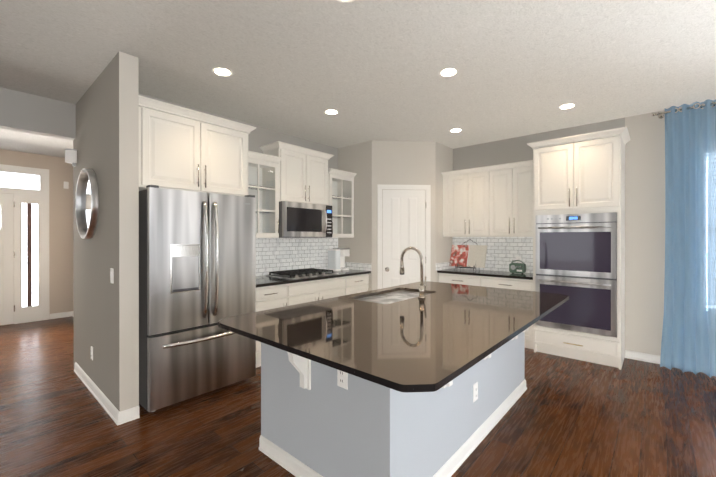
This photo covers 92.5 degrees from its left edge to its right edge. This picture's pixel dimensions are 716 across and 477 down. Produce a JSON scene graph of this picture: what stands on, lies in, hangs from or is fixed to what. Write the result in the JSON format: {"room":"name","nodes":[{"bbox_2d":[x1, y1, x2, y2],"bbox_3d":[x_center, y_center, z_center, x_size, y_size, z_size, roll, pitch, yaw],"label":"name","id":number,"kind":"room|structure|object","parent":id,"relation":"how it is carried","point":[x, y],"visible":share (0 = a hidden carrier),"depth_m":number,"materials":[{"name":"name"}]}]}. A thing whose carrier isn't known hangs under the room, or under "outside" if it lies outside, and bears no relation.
{"room":"kitchen","nodes":[
{"label":"kitchen","id":0,"kind":"room"},
{"bbox_2d":[65,149,76,165],"bbox_3d":[-2.918,-0.816,3.483,0.100,0.162,0.083,0,0,41],"label":"speaker","id":1,"kind":"object","parent":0,"point":[71,156],"visible":1,"depth_m":3.45,"materials":[{"name":"white plastic"}]},
{"bbox_2d":[0,51,664,411],"bbox_3d":[-1.032,-0.001,1.488,12.090,2.740,9.270,0,0,41],"label":"wall","id":2,"kind":"structure","parent":0,"point":[97,123],"depth_m":3.73,"materials":[{"name":"grey paint"}]},
{"bbox_2d":[0,164,68,324],"bbox_3d":[-5.644,0.110,5.158,0.072,2.505,2.005,0,0,41],"label":"front door","id":3,"kind":"structure","parent":2,"relation":"attached to","point":[24,249],"depth_m":5.51,"materials":[{"name":"white wood"}]},
{"bbox_2d":[50,311,71,318],"bbox_3d":[-5.071,1.317,5.856,0.018,0.088,0.287,0,0,41],"label":"baseboard","id":4,"kind":"structure","parent":2,"relation":"attached to","point":[63,314],"depth_m":5.85,"materials":[{"name":"white wood"}]},
{"bbox_2d":[76,168,98,238],"bbox_3d":[-2.453,-0.309,3.097,0.630,0.630,0.050,0,0,41],"label":"round mirror","id":5,"kind":"object","parent":2,"relation":"attached to","point":[87,201],"visible":1,"depth_m":3.12,"materials":[{"name":"silver metal"}]},
{"bbox_2d":[74,362,121,425],"bbox_3d":[-2.329,1.322,3.016,1.548,0.088,0.018,0,0,41],"label":"baseboard","id":6,"kind":"structure","parent":2,"relation":"attached to","point":[114,413],"depth_m":2.85,"materials":[{"name":"white wood"}]},
{"bbox_2d":[110,268,113,283],"bbox_3d":[-1.894,0.292,2.636,0.072,0.116,0.011,0,0,41],"label":"switch plate","id":7,"kind":"object","parent":2,"relation":"attached to","point":[112,271],"depth_m":2.62,"materials":[{"name":"white plastic"}]},
{"bbox_2d":[139,95,250,196],"bbox_3d":[-1.651,-0.763,3.281,0.606,0.707,1.000,0,0,41],"label":"upper cabinet","id":8,"kind":"object","parent":2,"relation":"attached to","point":[183,148],"depth_m":3.03,"materials":[{"name":"white wood"}]},
{"bbox_2d":[256,238,337,275],"bbox_3d":[-0.933,0.233,4.558,0.007,0.470,1.902,0,0,41],"label":"tile backsplash","id":9,"kind":"structure","parent":2,"relation":"attached to","point":[285,254],"depth_m":4.60,"materials":[{"name":"white tile"}]},
{"bbox_2d":[263,143,330,206],"bbox_3d":[-0.786,-0.782,4.471,0.336,0.692,0.806,0,0,41],"label":"upper cabinet","id":10,"kind":"object","parent":2,"relation":"attached to","point":[291,173],"depth_m":4.24,"materials":[{"name":"white wood"}]},
{"bbox_2d":[278,201,331,237],"bbox_3d":[-0.739,-0.218,4.430,0.464,0.429,0.796,0,0,41],"label":"over-the-range microwave","id":11,"kind":"object","parent":10,"relation":"in","point":[301,220],"visible":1,"depth_m":4.25,"materials":[{"name":"silver metal"}]},
{"bbox_2d":[377,184,430,288],"bbox_3d":[0.653,0.305,4.854,0.547,2.115,0.547,0,0,41],"label":"door","id":12,"kind":"structure","parent":2,"relation":"attached to","point":[403,219],"depth_m":4.85,"materials":[{"name":"white wood"}]},
{"bbox_2d":[441,166,488,235],"bbox_3d":[1.612,-0.488,4.952,0.680,0.942,0.327,0,0,41],"label":"upper cabinet","id":13,"kind":"object","parent":2,"relation":"attached to","point":[465,191],"depth_m":4.81,"materials":[{"name":"white wood"}]},
{"bbox_2d":[452,237,532,272],"bbox_3d":[1.939,0.225,4.881,1.270,0.483,0.008,0,0,41],"label":"tile backsplash","id":14,"kind":"structure","parent":2,"relation":"attached to","point":[501,251],"depth_m":4.80,"materials":[{"name":"white tile"}]},
{"bbox_2d":[489,160,532,235],"bbox_3d":[2.089,-0.488,4.534,0.589,0.942,0.327,0,0,41],"label":"upper cabinet","id":15,"kind":"object","parent":2,"relation":"attached to","point":[492,201],"depth_m":4.42,"materials":[{"name":"white wood"}]},
{"bbox_2d":[516,256,521,262],"bbox_3d":[2.181,0.308,4.659,0.072,0.116,0.009,0,0,41],"label":"switch plate","id":16,"kind":"object","parent":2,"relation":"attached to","point":[517,257],"depth_m":4.65,"materials":[{"name":"white plastic"}]},
{"bbox_2d":[625,350,660,363],"bbox_3d":[4.719,1.323,2.440,4.455,0.088,0.018,0,0,41],"label":"baseboard","id":17,"kind":"structure","parent":2,"relation":"attached to","point":[651,358],"depth_m":3.80,"materials":[{"name":"white wood"}]},
{"bbox_2d":[0,316,715,476],"bbox_3d":[-1.032,1.399,1.490,12.090,0.060,9.270,0,0,41],"label":"floor","id":18,"kind":"structure","parent":0,"point":[565,417],"depth_m":2.49,"materials":[{"name":"brown wood"}]},
{"bbox_2d":[139,185,255,411],"bbox_3d":[-1.541,0.480,3.173,0.863,1.772,0.920,0,0,41],"label":"fridge","id":19,"kind":"object","parent":18,"relation":"on","point":[197,267],"visible":0.81,"depth_m":2.84,"materials":[{"name":"grey metal"}]},
{"bbox_2d":[256,285,291,367],"bbox_3d":[-1.168,0.933,3.827,0.617,0.864,0.485,0,0,41],"label":"base cabinet","id":20,"kind":"object","parent":18,"relation":"on","point":[273,292],"depth_m":3.64,"materials":[{"name":"white wood"}]},
{"bbox_2d":[292,277,347,304],"bbox_3d":[-0.703,0.932,4.357,0.617,0.864,0.925,0,0,41],"label":"base cabinet","id":21,"kind":"object","parent":18,"relation":"on","point":[303,291],"depth_m":4.15,"materials":[{"name":"white wood"}]},
{"bbox_2d":[256,269,370,288],"bbox_3d":[-0.690,0.484,4.344,0.652,0.032,1.900,0,0,41],"label":"countertop","id":22,"kind":"structure","parent":21,"relation":"on","point":[266,280],"depth_m":3.98,"materials":[{"name":"black stone"}]},
{"bbox_2d":[266,268,338,278],"bbox_3d":[-0.694,0.444,4.345,0.530,0.048,0.770,0,0,41],"label":"cooktop","id":23,"kind":"object","parent":22,"relation":"in","point":[300,273],"visible":1,"depth_m":4.21,"materials":[{"name":"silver metal"}]},
{"bbox_2d":[327,248,349,270],"bbox_3d":[-0.286,0.307,5.030,0.283,0.318,0.308,0,0,41],"label":"coffee maker","id":24,"kind":"object","parent":22,"relation":"on","point":[336,259],"visible":1,"depth_m":4.93,"materials":[{"name":"white plastic"}]},
{"bbox_2d":[348,273,368,294],"bbox_3d":[-0.237,0.931,4.887,0.617,0.864,0.486,0,0,41],"label":"base cabinet","id":25,"kind":"object","parent":18,"relation":"on","point":[360,284],"depth_m":4.70,"materials":[{"name":"white wood"}]},
{"bbox_2d":[225,313,548,476],"bbox_3d":[0.447,0.935,2.520,1.275,0.863,2.308,0,0,41],"label":"kitchen island","id":26,"kind":"object","parent":18,"relation":"on","point":[312,426],"depth_m":1.90,"materials":[{"name":"grey paint"}]},
{"bbox_2d":[337,370,347,389],"bbox_3d":[-0.081,0.703,1.739,0.072,0.116,0.009,0,0,41],"label":"outlet","id":27,"kind":"object","parent":26,"relation":"attached to","point":[342,379],"depth_m":1.73,"materials":[{"name":"white plastic"}]},
{"bbox_2d":[218,281,568,400],"bbox_3d":[0.467,0.491,2.439,1.410,0.025,2.405,0,0,41],"label":"island countertop","id":28,"kind":"structure","parent":26,"relation":"on","point":[394,338],"depth_m":1.82,"materials":[{"name":"brown stone"}]},
{"bbox_2d":[400,247,426,298],"bbox_3d":[0.453,0.273,2.801,0.236,0.407,0.097,0,0,41],"label":"faucet","id":29,"kind":"object","parent":28,"relation":"on","point":[422,287],"visible":1,"depth_m":2.73,"materials":[{"name":"silver metal"}]},
{"bbox_2d":[473,382,477,402],"bbox_3d":[0.778,1.018,2.263,0.009,0.116,0.072,0,0,41],"label":"outlet","id":30,"kind":"object","parent":26,"relation":"attached to","point":[475,387],"depth_m":2.26,"materials":[{"name":"white plastic"}]},
{"bbox_2d":[437,272,476,285],"bbox_3d":[1.543,0.931,4.922,0.620,0.864,0.467,0,0,41],"label":"base cabinet","id":31,"kind":"object","parent":18,"relation":"on","point":[444,277],"depth_m":4.75,"materials":[{"name":"white wood"}]},
{"bbox_2d":[477,276,533,348],"bbox_3d":[2.020,0.932,4.503,0.649,0.864,0.467,0,0,41],"label":"base cabinet","id":32,"kind":"object","parent":18,"relation":"on","point":[503,279],"depth_m":4.28,"materials":[{"name":"white wood"}]},
{"bbox_2d":[437,268,532,279],"bbox_3d":[1.778,0.484,4.696,1.269,0.032,0.497,0,0,41],"label":"countertop","id":33,"kind":"structure","parent":32,"relation":"on","point":[457,272],"depth_m":4.54,"materials":[{"name":"black stone"}]},
{"bbox_2d":[449,241,486,270],"bbox_3d":[1.591,0.243,5.009,0.530,0.441,0.221,0,0,41],"label":"cookbook stand","id":34,"kind":"object","parent":33,"relation":"on","point":[460,257],"visible":0.98,"depth_m":5.03,"materials":[{"name":"white paper"}]},
{"bbox_2d":[509,260,525,273],"bbox_3d":[2.127,0.379,4.557,0.188,0.176,0.198,0,0,41],"label":"radio","id":35,"kind":"object","parent":33,"relation":"on","point":[517,268],"visible":1,"depth_m":4.49,"materials":[{"name":"green plastic"}]},
{"bbox_2d":[527,126,630,369],"bbox_3d":[2.530,0.123,3.956,0.930,2.482,0.616,0,0,41],"label":"tall cabinet","id":36,"kind":"object","parent":18,"relation":"on","point":[579,220],"visible":1,"depth_m":3.73,"materials":[{"name":"white wood"}]},
{"bbox_2d":[0,0,715,157],"bbox_3d":[-1.032,-1.401,1.486,12.090,0.060,9.270,0,0,41],"label":"ceiling","id":37,"kind":"structure","parent":0,"point":[368,70],"depth_m":2.65,"materials":[{"name":"white paint"}]},
{"bbox_2d":[212,67,232,76],"bbox_3d":[-1.120,-1.374,2.833,0.163,0.008,0.163,0,0,-4],"label":"recessed light","id":38,"kind":"object","parent":37,"relation":"in","point":[220,72],"depth_m":2.84,"materials":[{"name":"white plastic"}]},
{"bbox_2d":[324,109,338,114],"bbox_3d":[-0.290,-1.375,3.741,0.163,0.008,0.163,0,0,-4],"label":"recessed light","id":39,"kind":"object","parent":37,"relation":"in","point":[330,112],"depth_m":3.75,"materials":[{"name":"white plastic"}]},
{"bbox_2d":[337,0,354,2],"bbox_3d":[-0.071,-1.372,1.913,0.163,0.008,0.163,0,0,-4],"label":"recessed light","id":40,"kind":"object","parent":37,"relation":"in","point":[342,1],"depth_m":1.99,"materials":[{"name":"white plastic"}]},
{"bbox_2d":[438,68,458,76],"bbox_3d":[0.750,-1.374,2.842,0.163,0.008,0.163,0,0,-4],"label":"recessed light","id":41,"kind":"object","parent":37,"relation":"in","point":[444,73],"depth_m":2.86,"materials":[{"name":"white plastic"}]},
{"bbox_2d":[449,129,461,132],"bbox_3d":[1.252,-1.376,4.384,0.163,0.008,0.163,0,0,-4],"label":"recessed light","id":42,"kind":"object","parent":37,"relation":"in","point":[455,130],"depth_m":4.38,"materials":[{"name":"white plastic"}]},
{"bbox_2d":[558,104,575,109],"bbox_3d":[2.183,-1.375,3.581,0.163,0.008,0.163,0,0,-4],"label":"recessed light","id":43,"kind":"object","parent":37,"relation":"in","point":[564,107],"depth_m":3.60,"materials":[{"name":"white plastic"}]},
{"bbox_2d":[345,262,370,270],"bbox_3d":[-0.048,0.415,5.043,0.629,0.104,0.007,0,0,41],"label":"backsplash","id":44,"kind":"structure","parent":0,"point":[354,266],"depth_m":4.99,"materials":[{"name":"white tile"}]},
{"bbox_2d":[436,262,451,270],"bbox_3d":[1.279,0.415,5.087,0.007,0.104,0.507,0,0,41],"label":"backsplash","id":45,"kind":"structure","parent":0,"point":[445,265],"depth_m":5.06,"materials":[{"name":"white tile"}]},
{"bbox_2d":[652,99,715,377],"bbox_3d":[4.063,-0.001,2.879,2.425,2.715,0.216,0,0,41],"label":"curtain","id":46,"kind":"object","parent":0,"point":[688,342],"visible":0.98,"depth_m":3.48,"materials":[{"name":"blue fabric"}]}
]}

